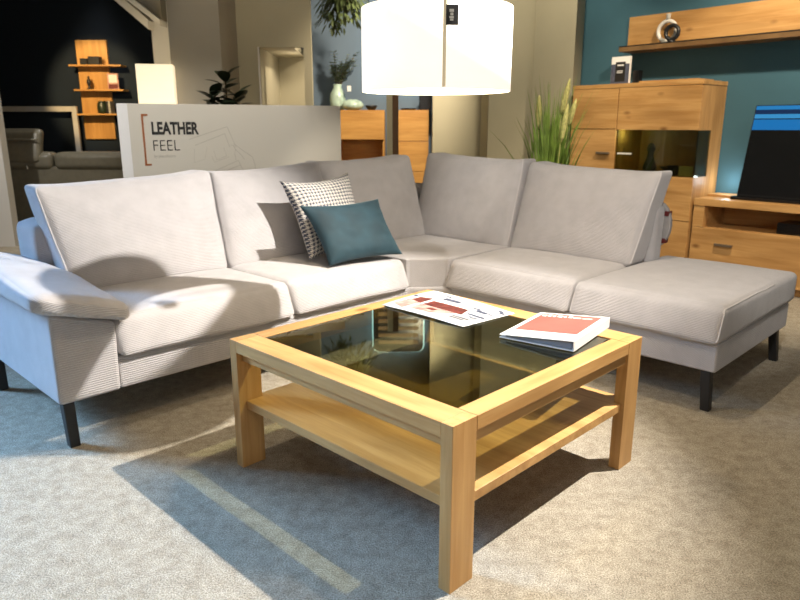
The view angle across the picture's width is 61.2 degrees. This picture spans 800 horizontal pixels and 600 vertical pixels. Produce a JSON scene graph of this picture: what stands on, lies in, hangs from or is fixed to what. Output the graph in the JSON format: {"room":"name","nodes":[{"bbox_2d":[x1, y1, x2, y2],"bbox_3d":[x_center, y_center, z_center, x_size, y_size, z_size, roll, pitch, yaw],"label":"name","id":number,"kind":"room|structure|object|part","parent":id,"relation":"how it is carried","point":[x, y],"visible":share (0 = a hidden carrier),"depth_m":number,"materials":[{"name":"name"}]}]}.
{"room":"store","nodes":[
{"label":"store","id":0,"kind":"room"},
{"bbox_2d":[0,98,18,246],"bbox_3d":[-5.290,-2.362,6.052,3.220,3.800,0.100,0,14,0],"label":"wall","id":1,"kind":"structure","parent":0,"point":[8,213],"depth_m":6.39,"materials":[{"name":"white paint"}]},
{"bbox_2d":[0,0,153,152],"bbox_3d":[-4.200,-2.768,7.626,5.400,3.800,0.150,0,14,0],"label":"wall","id":2,"kind":"structure","parent":0,"point":[38,37],"depth_m":7.56,"materials":[{"name":"black paint"}]},
{"bbox_2d":[68,40,128,138],"bbox_3d":[-3.341,-2.345,7.557,0.573,1.065,0.190,0,14,0],"label":"wall shelf","id":3,"kind":"object","parent":2,"relation":"attached to","point":[97,126],"visible":0.84,"depth_m":7.60,"materials":[{"name":"brown wood"}]},
{"bbox_2d":[80,58,88,64],"bbox_3d":[-3.465,-2.619,7.437,0.070,0.065,0.090,0,14,0],"label":"storage box","id":4,"kind":"object","parent":3,"relation":"on","point":[83,61],"visible":0.72,"depth_m":7.40,"materials":[{"name":"cardboard"}]},
{"bbox_2d":[86,76,91,88],"bbox_3d":[-3.455,-2.411,7.516,0.060,0.140,0.060,0,14,0],"label":"figurine","id":5,"kind":"object","parent":3,"relation":"on","point":[88,82],"visible":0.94,"depth_m":7.50,"materials":[{"name":"ceramic"}]},
{"bbox_2d":[88,56,102,64],"bbox_3d":[-3.350,-2.628,7.434,0.120,0.085,0.090,0,14,0],"label":"storage box","id":6,"kind":"object","parent":3,"relation":"on","point":[92,60],"visible":0.86,"depth_m":7.39,"materials":[{"name":"grey"}]},
{"bbox_3d":[-3.428,-2.365,7.634,0.345,1.065,0.030,0,14,0],"label":"panel","id":7,"kind":"part","parent":3,"relation":"part of","materials":[{"name":"brown wood"}]},
{"bbox_2d":[97,101,106,113],"bbox_3d":[-3.330,-2.156,7.572,0.110,0.135,0.110,0,14,0],"label":"jar","id":8,"kind":"object","parent":3,"relation":"on","point":[101,105],"visible":0.91,"depth_m":7.53,"materials":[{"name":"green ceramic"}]},
{"bbox_2d":[105,101,108,113],"bbox_3d":[-3.254,-2.154,7.567,0.022,0.135,0.110,0,14,0],"label":"book","id":9,"kind":"object","parent":3,"relation":"on","point":[107,109],"visible":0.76,"depth_m":7.51,"materials":[{"name":"paper"}]},
{"bbox_2d":[108,101,114,113],"bbox_3d":[-3.228,-2.154,7.567,0.022,0.135,0.110,0,14,0],"label":"book","id":10,"kind":"object","parent":3,"relation":"on","point":[110,103],"visible":1,"depth_m":7.55,"materials":[{"name":"paper"}]},
{"bbox_2d":[107,73,119,88],"bbox_3d":[-3.180,-2.423,7.502,0.120,0.170,0.014,0,14,0],"label":"picture card","id":11,"kind":"object","parent":3,"relation":"on","point":[112,78],"visible":1,"depth_m":7.50,"materials":[{"name":"white paper"}]},
{"bbox_2d":[108,75,116,82],"bbox_3d":[-3.180,-2.448,7.489,0.090,0.085,0.002,0,14,0],"label":"print","id":12,"kind":"object","parent":11,"relation":"on","point":[111,78],"depth_m":7.49,"materials":[{"name":"white paper"}]},
{"bbox_2d":[109,84,117,88],"bbox_3d":[-3.180,-2.370,7.509,0.104,0.047,0.002,0,14,0],"label":"print","id":13,"kind":"object","parent":11,"relation":"attached to","point":[111,86],"depth_m":7.51},
{"bbox_2d":[115,0,153,30],"bbox_3d":[-2.739,-2.898,6.249,0.823,0.760,0.150,0,14,0],"label":"beam","id":14,"kind":"structure","parent":0,"point":[134,11],"depth_m":6.25,"materials":[{"name":"white paint"}]},
{"bbox_2d":[127,0,166,27],"bbox_3d":[-2.570,-2.803,5.990,0.900,0.715,0.200,0,14,0],"label":"beam","id":15,"kind":"structure","parent":0,"point":[135,3],"depth_m":5.96,"materials":[{"name":"white paint"}]},
{"bbox_2d":[137,0,166,21],"bbox_3d":[-2.540,-2.979,5.971,0.840,0.965,0.150,0,14,0],"label":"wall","id":16,"kind":"structure","parent":0,"point":[158,7],"depth_m":6.00,"materials":[{"name":"grey paint"}]},
{"bbox_2d":[150,8,170,63],"bbox_3d":[-2.138,-2.512,6.633,0.475,3.800,0.300,0,14,0],"label":"wall","id":17,"kind":"structure","parent":0,"point":[160,35],"depth_m":6.49,"materials":[{"name":"white paint"}]},
{"bbox_2d":[166,0,240,104],"bbox_3d":[-1.653,-2.275,5.714,0.413,3.800,0.602,0,14,0],"label":"column","id":18,"kind":"structure","parent":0,"point":[202,33],"depth_m":5.49,"materials":[{"name":"grey paint"}]},
{"bbox_2d":[235,0,313,105],"bbox_3d":[-1.120,-2.487,6.536,0.660,3.800,1.100,0,14,0],"label":"wall","id":19,"kind":"structure","parent":0,"point":[280,29],"depth_m":6.05,"materials":[{"name":"beige paint"}]},
{"bbox_2d":[257,47,261,104],"bbox_3d":[-1.262,-1.383,6.258,0.013,1.800,0.030,0,14,0],"label":"trim","id":20,"kind":"structure","parent":19,"relation":"attached to","point":[260,86],"depth_m":6.09,"materials":[{"name":"white paint"}]},
{"bbox_2d":[301,0,431,155],"bbox_3d":[-0.100,-2.670,7.248,2.200,3.800,0.130,0,14,0],"label":"wall","id":21,"kind":"structure","parent":0,"point":[349,43],"depth_m":7.23,"materials":[{"name":"blue paint"}]},
{"bbox_2d":[0,246,799,599],"bbox_3d":[0.250,0.512,2.713,14.500,0.100,13.000,0,14,0],"label":"floor","id":22,"kind":"structure","parent":0,"point":[155,501],"depth_m":2.07,"materials":[{"name":"beige carpet"}]},
{"bbox_2d":[2,106,81,150],"bbox_3d":[-4.460,-1.523,7.740,1.680,1.332,0.030,0,14,0],"label":"metal frame","id":23,"kind":"object","parent":22,"relation":"on","point":[73,109],"visible":0.52,"depth_m":7.57,"materials":[{"name":"metal"}]},
{"bbox_2d":[5,128,123,221],"bbox_3d":[-3.675,-1.279,7.269,2.250,1.095,0.783,0,14,0],"label":"leather sofa","id":24,"kind":"object","parent":22,"relation":"on","point":[29,165],"visible":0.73,"depth_m":6.88,"materials":[{"name":"grey leather"}]},
{"bbox_3d":[-3.675,-1.069,7.046,2.250,0.640,0.120,0,14,0],"label":"panel","id":25,"kind":"part","parent":24,"relation":"part of","materials":[{"name":"grey leather"}]},
{"bbox_2d":[135,64,176,103],"bbox_3d":[-1.965,-1.119,5.650,0.280,1.592,0.280,-3,15,-12],"label":"floor lamp","id":26,"kind":"object","parent":22,"relation":"on","point":[156,83],"visible":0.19,"depth_m":5.36,"materials":[{"name":"white fabric"}]},
{"bbox_2d":[198,66,252,104],"bbox_3d":[-1.321,-0.973,5.174,0.492,1.548,0.414,0,14,0],"label":"rubber plant","id":27,"kind":"object","parent":22,"relation":"on","point":[215,89],"visible":0.35,"depth_m":4.99,"materials":[{"name":"green plant"}]},
{"bbox_2d":[116,103,340,178],"bbox_3d":[-1.081,-0.670,4.583,1.441,1.255,0.240,-6,16,-23],"label":"sign board","id":28,"kind":"object","parent":22,"relation":"on","point":[156,139],"visible":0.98,"depth_m":4.42,"materials":[{"name":"metal"}]},
{"bbox_2d":[340,110,384,159],"bbox_3d":[-0.400,-1.376,7.277,0.480,1.278,0.420,0,14,0],"label":"cabinet","id":29,"kind":"object","parent":22,"relation":"on","point":[362,131],"visible":0.28,"depth_m":6.97,"materials":[{"name":"brown wood"}]},
{"bbox_2d":[330,84,345,109],"bbox_3d":[-0.655,-2.129,7.114,0.170,0.262,0.170,0,14,0],"label":"vase","id":30,"kind":"object","parent":29,"relation":"on","point":[337,96],"visible":0.87,"depth_m":7.05,"materials":[{"name":"green ceramic"}]},
{"bbox_2d":[329,51,359,90],"bbox_3d":[-0.580,-2.373,7.042,0.347,0.397,0.257,0,14,0],"label":"bunch","id":31,"kind":"object","parent":30,"relation":"in","point":[340,77],"visible":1,"depth_m":7.01,"materials":[{"name":"green plant"}]},
{"bbox_3d":[-0.586,-2.373,7.051,0.262,0.384,0.201,0,14,0],"label":"stem","id":32,"kind":"part","parent":31,"relation":"part of","materials":[{"name":"green plant"}]},
{"bbox_2d":[341,99,363,109],"bbox_3d":[-0.492,-2.027,7.026,0.236,0.108,0.236,0,14,0],"label":"vase","id":33,"kind":"object","parent":29,"relation":"on","point":[350,104],"visible":0.95,"depth_m":6.95,"materials":[{"name":"green ceramic"}]},
{"bbox_2d":[365,105,376,109],"bbox_3d":[-0.300,-2.012,7.082,0.130,0.050,0.130,0,14,0],"label":"bowl","id":34,"kind":"object","parent":29,"relation":"on","point":[369,107],"visible":0.88,"depth_m":7.04,"materials":[{"name":"ceramic"}]},
{"bbox_2d":[386,94,398,155],"bbox_3d":[-0.064,-1.201,5.912,0.102,1.620,0.050,0,14,0],"label":"post","id":35,"kind":"object","parent":22,"relation":"on","point":[392,100],"visible":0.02,"depth_m":5.81,"materials":[{"name":"beige paint"}]},
{"bbox_3d":[-0.090,-1.201,5.912,0.050,1.620,0.050,0,14,0],"label":"post","id":36,"kind":"part","parent":35,"relation":"part of","materials":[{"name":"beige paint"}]},
{"bbox_2d":[0,152,795,447],"bbox_3d":[-0.003,-0.133,3.106,2.545,0.952,2.994,14,20,43],"label":"sofa","id":37,"kind":"object","parent":22,"relation":"on","point":[114,284],"visible":0.94,"depth_m":3.13,"materials":[{"name":"grey fabric"}]},
{"bbox_3d":[-1.755,0.308,2.967,0.057,0.168,0.040,14,20,43],"label":"leg","id":38,"kind":"part","parent":37,"relation":"part of","materials":[{"name":"black metal"}]},
{"bbox_3d":[-1.451,0.114,2.734,0.940,0.331,0.227,14,20,43],"label":"arm","id":39,"kind":"part","parent":37,"relation":"part of"},
{"bbox_3d":[-1.189,0.444,2.440,0.057,0.168,0.040,14,20,43],"label":"leg","id":40,"kind":"part","parent":37,"relation":"part of","materials":[{"name":"black metal"}]},
{"bbox_2d":[25,170,226,286],"bbox_3d":[-1.232,-0.342,3.171,0.381,0.485,0.828,14,20,43],"label":"cushion","id":41,"kind":"object","parent":37,"relation":"on","point":[115,232],"depth_m":3.04,"materials":[{"name":"grey fabric"}]},
{"bbox_2d":[98,268,292,355],"bbox_3d":[-1.016,0.008,3.011,0.774,0.179,0.808,14,20,43],"label":"seat cushion","id":42,"kind":"object","parent":37,"relation":"on","point":[168,312],"depth_m":2.81,"materials":[{"name":"grey fabric"}]},
{"bbox_3d":[-0.765,-0.300,3.902,0.312,0.568,2.524,14,20,43],"label":"frame","id":43,"kind":"part","parent":37,"relation":"part of","materials":[{"name":"grey fabric"}]},
{"bbox_2d":[205,162,322,267],"bbox_3d":[-0.706,-0.479,3.689,0.384,0.494,0.744,14,20,43],"label":"cushion","id":44,"kind":"object","parent":37,"relation":"on","point":[256,220],"depth_m":3.50,"materials":[{"name":"grey fabric"}]},
{"bbox_2d":[226,253,406,313],"bbox_3d":[-0.475,-0.131,3.544,0.773,0.179,0.748,14,20,43],"label":"seat cushion","id":45,"kind":"object","parent":37,"relation":"on","point":[313,286],"depth_m":3.31,"materials":[{"name":"grey fabric"}]},
{"bbox_2d":[280,173,354,259],"bbox_3d":[-0.377,-0.452,3.563,0.224,0.402,0.475,12,19,40],"label":"throw pillow","id":46,"kind":"object","parent":37,"relation":"on","point":[336,191],"visible":0.48,"depth_m":3.44,"materials":[{"name":"white fabric"}]},
{"bbox_2d":[300,199,401,265],"bbox_3d":[-0.238,-0.349,3.433,0.530,0.284,0.216,-13,20,-42],"label":"throw pillow","id":47,"kind":"object","parent":37,"relation":"on","point":[347,232],"visible":1,"depth_m":3.37,"materials":[{"name":"teal fabric"}]},
{"bbox_2d":[306,155,424,239],"bbox_3d":[-0.188,-0.623,4.198,0.382,0.520,0.760,14,20,43],"label":"cushion","id":48,"kind":"object","parent":37,"relation":"on","point":[389,179],"depth_m":4.17,"materials":[{"name":"grey fabric"}]},
{"bbox_2d":[378,235,510,286],"bbox_3d":[0.113,-0.276,4.101,0.940,0.156,0.898,14,20,43],"label":"cushion","id":49,"kind":"object","parent":37,"relation":"on","point":[425,260],"depth_m":3.71,"materials":[{"name":"grey fabric"}]},
{"bbox_3d":[0.085,0.087,3.245,2.490,0.127,2.650,14,20,43],"label":"frame","id":50,"kind":"part","parent":37,"relation":"part of","materials":[{"name":"grey fabric"}]},
{"bbox_2d":[419,152,535,245],"bbox_3d":[0.452,-0.647,4.268,0.807,0.535,0.381,14,20,43],"label":"cushion","id":51,"kind":"object","parent":37,"relation":"on","point":[478,200],"depth_m":4.12,"materials":[{"name":"grey fabric"}]},
{"bbox_3d":[0.685,-0.388,4.203,1.880,0.586,0.164,14,20,43],"label":"frame","id":52,"kind":"part","parent":37,"relation":"part of","materials":[{"name":"grey fabric"}]},
{"bbox_2d":[447,247,634,311],"bbox_3d":[0.758,-0.137,3.575,0.742,0.178,0.757,14,20,43],"label":"seat cushion","id":53,"kind":"object","parent":37,"relation":"on","point":[531,279],"depth_m":3.38,"materials":[{"name":"grey fabric"}]},
{"bbox_2d":[511,161,671,265],"bbox_3d":[1.024,-0.491,3.729,0.800,0.500,0.384,14,20,43],"label":"cushion","id":54,"kind":"object","parent":37,"relation":"on","point":[614,216],"depth_m":3.58,"materials":[{"name":"grey fabric"}]},
{"bbox_2d":[661,203,671,244],"bbox_3d":[1.378,-0.409,3.641,0.170,0.250,0.040,14,20,43],"label":"swatch","id":55,"kind":"object","parent":37,"relation":"hanging from","point":[667,224],"visible":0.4,"depth_m":3.58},
{"bbox_2d":[570,256,795,343],"bbox_3d":[1.352,-0.036,3.188,0.677,0.175,1.016,14,20,43],"label":"cushion","id":56,"kind":"object","parent":37,"relation":"on","point":[673,299],"depth_m":2.94,"materials":[{"name":"grey fabric"}]},
{"bbox_3d":[1.246,0.363,2.755,0.057,0.168,0.057,14,20,43],"label":"leg","id":57,"kind":"part","parent":37,"relation":"part of","materials":[{"name":"black metal"}]},
{"bbox_3d":[1.838,0.214,3.332,0.057,0.168,0.040,14,20,43],"label":"leg","id":58,"kind":"part","parent":37,"relation":"part of","materials":[{"name":"black metal"}]},
{"bbox_2d":[398,110,428,182],"bbox_3d":[0.138,-1.376,7.277,0.315,1.278,0.420,0,14,0],"label":"cabinet","id":59,"kind":"object","parent":22,"relation":"on","point":[413,125],"visible":0.33,"depth_m":6.99,"materials":[{"name":"brown wood"}]},
{"bbox_2d":[400,108,416,109],"bbox_3d":[0.090,-1.992,7.066,0.170,0.020,0.170,0,14,0],"label":"tray","id":60,"kind":"object","parent":59,"relation":"on","point":[400,108],"visible":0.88,"depth_m":7.00,"materials":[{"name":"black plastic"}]},
{"bbox_3d":[0.138,-1.493,7.040,0.309,0.304,0.020,0,14,0],"label":"drawer","id":61,"kind":"part","parent":59,"relation":"part of","materials":[{"name":"brown wood"}]},
{"bbox_3d":[0.138,-1.788,6.964,0.309,0.292,0.020,0,14,0],"label":"drawer","id":62,"kind":"part","parent":59,"relation":"part of","materials":[{"name":"brown wood"}]},
{"bbox_3d":[0.138,-1.188,7.119,0.309,0.314,0.020,0,14,0],"label":"drawer","id":63,"kind":"part","parent":59,"relation":"part of","materials":[{"name":"brown wood"}]},
{"bbox_2d":[419,95,431,109],"bbox_3d":[0.265,-2.079,7.065,0.130,0.190,0.120,0,14,0],"label":"speaker","id":64,"kind":"object","parent":59,"relation":"on","point":[425,101],"visible":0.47,"depth_m":7.01},
{"bbox_2d":[229,289,641,593],"bbox_3d":[0.121,0.342,2.272,0.951,0.450,0.965,14,20,43],"label":"coffee table","id":65,"kind":"object","parent":22,"relation":"on","point":[446,413],"visible":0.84,"depth_m":2.00,"materials":[{"name":"brown wood"}]},
{"bbox_3d":[-0.512,0.340,2.280,0.037,0.450,0.090,14,20,43],"label":"leg","id":66,"kind":"part","parent":65,"relation":"part of","materials":[{"name":"brown wood"}]},
{"bbox_3d":[-0.197,0.065,2.522,0.062,0.040,0.782,14,20,43],"label":"rail","id":67,"kind":"part","parent":65,"relation":"part of","materials":[{"name":"brown wood"}]},
{"bbox_3d":[0.101,0.184,2.884,0.037,0.450,0.090,14,20,43],"label":"leg","id":68,"kind":"part","parent":65,"relation":"part of","materials":[{"name":"brown wood"}]},
{"bbox_2d":[247,382,619,505],"bbox_3d":[0.121,0.344,2.273,0.927,0.028,0.909,14,20,43],"label":"shelf","id":69,"kind":"object","parent":65,"relation":"attached to","point":[407,459],"depth_m":2.01,"materials":[{"name":"brown wood"}]},
{"bbox_3d":[0.121,0.130,2.217,0.825,0.006,0.783,14,20,43],"label":"glass pane","id":70,"kind":"part","parent":65,"relation":"part of","materials":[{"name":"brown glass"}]},
{"bbox_2d":[382,291,514,326],"bbox_3d":[0.190,0.026,2.579,0.450,0.008,0.325,14,20,43],"label":"magazine","id":71,"kind":"object","parent":65,"relation":"on","point":[448,308],"visible":1,"depth_m":2.55,"materials":[{"name":"white paper"}]},
{"bbox_2d":[394,299,417,306],"bbox_3d":[0.021,0.010,2.634,0.071,0.002,0.116,14,20,42],"label":"photo","id":72,"kind":"object","parent":71,"relation":"on","point":[400,302],"depth_m":2.63},
{"bbox_2d":[413,297,433,302],"bbox_3d":[0.086,-0.003,2.682,0.064,0.001,0.085,14,20,43],"label":"photo","id":73,"kind":"object","parent":71,"relation":"on","point":[415,299],"depth_m":2.68},
{"bbox_2d":[410,304,453,312],"bbox_3d":[0.122,0.036,2.531,0.188,0.001,0.071,14,20,43],"label":"photo","id":74,"kind":"object","parent":71,"relation":"on","point":[424,308],"depth_m":2.54},
{"bbox_2d":[424,301,467,314],"bbox_3d":[0.178,0.028,2.563,0.205,0.001,0.079,14,20,43],"label":"photo","id":75,"kind":"object","parent":71,"relation":"on","point":[450,308],"depth_m":2.56},
{"bbox_3d":[0.141,0.499,1.660,0.037,0.450,0.090,14,20,43],"label":"leg","id":76,"kind":"part","parent":65,"relation":"part of","materials":[{"name":"brown wood"}]},
{"bbox_3d":[0.438,0.221,1.919,0.062,0.040,0.782,14,20,43],"label":"rail","id":77,"kind":"part","parent":65,"relation":"part of","materials":[{"name":"brown wood"}]},
{"bbox_2d":[499,312,609,351],"bbox_3d":[0.523,0.091,2.271,0.255,0.035,0.325,10,18,34],"label":"book","id":78,"kind":"object","parent":65,"relation":"on","point":[567,332],"visible":1,"depth_m":2.22,"materials":[{"name":"white paper"}]},
{"bbox_2d":[515,313,600,333],"bbox_3d":[0.539,0.079,2.294,0.215,0.002,0.235,4,14,36],"label":"print","id":79,"kind":"object","parent":78,"relation":"on","point":[556,324],"depth_m":2.28},
{"bbox_3d":[0.753,0.344,2.264,0.037,0.450,0.090,14,20,43],"label":"leg","id":80,"kind":"part","parent":65,"relation":"part of","materials":[{"name":"brown wood"}]},
{"bbox_2d":[498,77,601,164],"bbox_3d":[1.126,-0.941,5.155,0.693,1.495,0.701,-13,19,-41],"label":"potted grass","id":81,"kind":"object","parent":22,"relation":"on","point":[549,150],"depth_m":5.02,"materials":[{"name":"plant"}]},
{"bbox_2d":[569,78,727,257],"bbox_3d":[1.907,-0.991,5.425,0.407,1.457,1.087,-12,19,-40],"label":"display cabinet","id":82,"kind":"object","parent":22,"relation":"on","point":[683,119],"visible":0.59,"depth_m":5.17,"materials":[{"name":"brown wood"}]},
{"bbox_3d":[1.564,-1.052,5.550,0.020,0.673,0.417,-12,19,-40],"label":"door","id":83,"kind":"part","parent":82,"relation":"part of","materials":[{"name":"brown wood"}]},
{"bbox_3d":[1.564,-1.531,5.427,0.020,0.304,0.417,-12,19,-40],"label":"door","id":84,"kind":"part","parent":82,"relation":"part of","materials":[{"name":"brown wood"}]},
{"bbox_2d":[610,56,631,83],"bbox_3d":[1.728,-1.795,5.292,0.029,0.205,0.160,-12,19,-40],"label":"brochure","id":85,"kind":"object","parent":82,"relation":"on","point":[621,66],"visible":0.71,"depth_m":5.28,"materials":[{"name":"paper"}]},
{"bbox_2d":[610,63,629,83],"bbox_3d":[1.719,-1.769,5.291,0.002,0.146,0.156,-12,19,-40],"label":"print","id":86,"kind":"object","parent":85,"relation":"attached to","point":[612,81],"depth_m":5.31},
{"bbox_2d":[615,62,625,81],"bbox_3d":[1.720,-1.783,5.285,0.002,0.145,0.085,-12,19,-40],"label":"print","id":87,"kind":"object","parent":85,"relation":"attached to","point":[620,67],"depth_m":5.28,"materials":[{"name":"black"}]},
{"bbox_2d":[632,70,642,82],"bbox_3d":[1.846,-1.733,5.262,0.060,0.100,0.050,-12,19,-40],"label":"storage box","id":88,"kind":"object","parent":82,"relation":"on","point":[637,74],"visible":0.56,"depth_m":5.24,"materials":[{"name":"black plastic"}]},
{"bbox_2d":[642,143,656,169],"bbox_3d":[1.970,-1.115,5.322,0.110,0.235,0.110,0,14,0],"label":"vase","id":89,"kind":"object","parent":82,"relation":"in","point":[649,164],"visible":0.88,"depth_m":5.29,"materials":[{"name":"ceramic"}]},
{"bbox_2d":[660,166,679,174],"bbox_3d":[2.130,-1.007,5.262,0.220,0.055,0.220,0,14,0],"label":"bowl","id":90,"kind":"object","parent":82,"relation":"in","point":[661,167],"visible":0.23,"depth_m":5.23,"materials":[{"name":"ceramic"}]},
{"bbox_2d":[667,165,677,175],"bbox_3d":[2.057,-0.979,5.114,0.060,0.075,0.060,-12,19,-40],"label":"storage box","id":91,"kind":"object","parent":82,"relation":"in","point":[674,168],"visible":0.72,"depth_m":5.09,"materials":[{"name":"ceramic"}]},
{"bbox_3d":[1.920,-0.451,5.285,0.020,0.381,0.653,-12,19,-40],"label":"drawer","id":92,"kind":"part","parent":82,"relation":"part of","materials":[{"name":"brown wood"}]},
{"bbox_3d":[1.920,-0.794,5.197,0.020,0.316,0.653,-12,19,-40],"label":"drawer","id":93,"kind":"part","parent":82,"relation":"part of","materials":[{"name":"brown wood"}]},
{"bbox_2d":[678,166,692,176],"bbox_3d":[2.126,-0.957,5.038,0.040,0.070,0.090,-12,19,-40],"label":"storage box","id":94,"kind":"object","parent":82,"relation":"in","point":[683,171],"visible":1,"depth_m":5.02,"materials":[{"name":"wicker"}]},
{"bbox_2d":[689,192,799,296],"bbox_3d":[2.869,-0.320,4.484,0.388,0.628,1.779,-12,19,-40],"label":"tv stand","id":95,"kind":"object","parent":22,"relation":"on","point":[725,229],"visible":0.73,"depth_m":4.81,"materials":[{"name":"brown wood"}]},
{"bbox_3d":[2.310,-0.389,4.840,0.024,0.016,0.125,-12,19,-40],"label":"handle","id":96,"kind":"part","parent":95,"relation":"part of","materials":[{"name":"brown metal"}]},
{"bbox_3d":[2.456,-0.295,4.728,0.020,0.347,0.884,-12,19,-40],"label":"drawer","id":97,"kind":"part","parent":95,"relation":"part of","materials":[{"name":"brown wood"}]},
{"bbox_2d":[730,104,799,204],"bbox_3d":[2.851,-0.940,4.393,0.204,0.651,1.230,-12,19,-40],"label":"television","id":98,"kind":"object","parent":95,"relation":"on","point":[771,167],"visible":1,"depth_m":4.68,"materials":[{"name":"black plastic"}]},
{"bbox_2d":[776,220,799,235],"bbox_3d":[2.755,-0.481,4.590,0.200,0.075,0.300,-12,19,-40],"label":"media box","id":99,"kind":"object","parent":95,"relation":"in","point":[789,227],"visible":1,"depth_m":4.59,"materials":[{"name":"black plastic"}]},
{"bbox_2d":[432,94,480,156],"bbox_3d":[0.812,-2.507,6.614,0.975,3.800,0.140,0,14,0],"label":"wall","id":100,"kind":"structure","parent":0,"point":[456,119],"depth_m":6.74,"materials":[{"name":"beige paint"}]},
{"bbox_2d":[480,0,535,158],"bbox_3d":[1.125,-2.412,6.246,0.650,3.800,0.600,0,14,0],"label":"wall","id":101,"kind":"structure","parent":0,"point":[500,112],"depth_m":6.11,"materials":[{"name":"beige paint"}]},
{"bbox_2d":[529,0,585,162],"bbox_3d":[1.409,-2.294,5.788,0.278,3.800,0.420,-12,19,-40],"label":"wall pillar","id":102,"kind":"structure","parent":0,"point":[559,24],"depth_m":5.74,"materials":[{"name":"beige paint"}]},
{"bbox_2d":[580,0,799,193],"bbox_3d":[4.862,-1.392,2.286,0.151,3.800,10.450,-12,19,-40],"label":"wall","id":103,"kind":"structure","parent":0,"point":[766,73],"depth_m":5.07,"materials":[{"name":"blue paint"}]},
{"bbox_2d":[619,0,799,53],"bbox_3d":[2.546,-1.915,4.605,0.200,0.275,2.275,-12,19,-40],"label":"wall shelf","id":104,"kind":"object","parent":103,"relation":"attached to","point":[762,21],"visible":1,"depth_m":4.90,"materials":[{"name":"brown wood"}]},
{"bbox_2d":[656,13,676,41],"bbox_3d":[2.047,-2.075,5.179,0.060,0.215,0.174,-12,19,-40],"label":"ring vase","id":105,"kind":"object","parent":104,"relation":"on","point":[668,16],"visible":0.69,"depth_m":5.18,"materials":[{"name":"white ceramic"}]},
{"bbox_2d":[664,23,680,41],"bbox_3d":[2.050,-2.013,5.098,0.060,0.136,0.130,-12,19,-40],"label":"ring ornament","id":106,"kind":"object","parent":104,"relation":"on","point":[678,30],"visible":0.98,"depth_m":5.08,"materials":[{"name":"ceramic"}]},
{"bbox_3d":[0.250,-3.265,1.740,14.500,0.100,13.000,0,14,0],"label":"ceiling","id":107,"kind":"structure","parent":0,"visible":0},
{"bbox_2d":[312,0,369,36],"bbox_3d":[-0.517,-3.370,6.118,0.596,1.881,0.595,0,14,0],"label":"hanging plant","id":108,"kind":"object","parent":107,"relation":"hanging from","point":[353,6],"visible":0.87,"depth_m":6.27,"materials":[{"name":"green plant"}]},
{"bbox_2d":[361,0,513,94],"bbox_3d":[0.125,-1.964,2.029,0.512,2.564,0.517,0,14,0],"label":"pendant lamp","id":109,"kind":"object","parent":107,"relation":"hanging from","point":[410,47],"visible":1,"depth_m":2.11,"materials":[{"name":"fabric"}]},
{"bbox_2d":[449,9,453,20],"bbox_3d":[0.156,-0.863,2.047,0.013,0.033,0.001,-2,15,-7],"label":"print","id":110,"kind":"object","parent":109,"relation":"attached to","point":[451,11],"depth_m":2.05}
]}

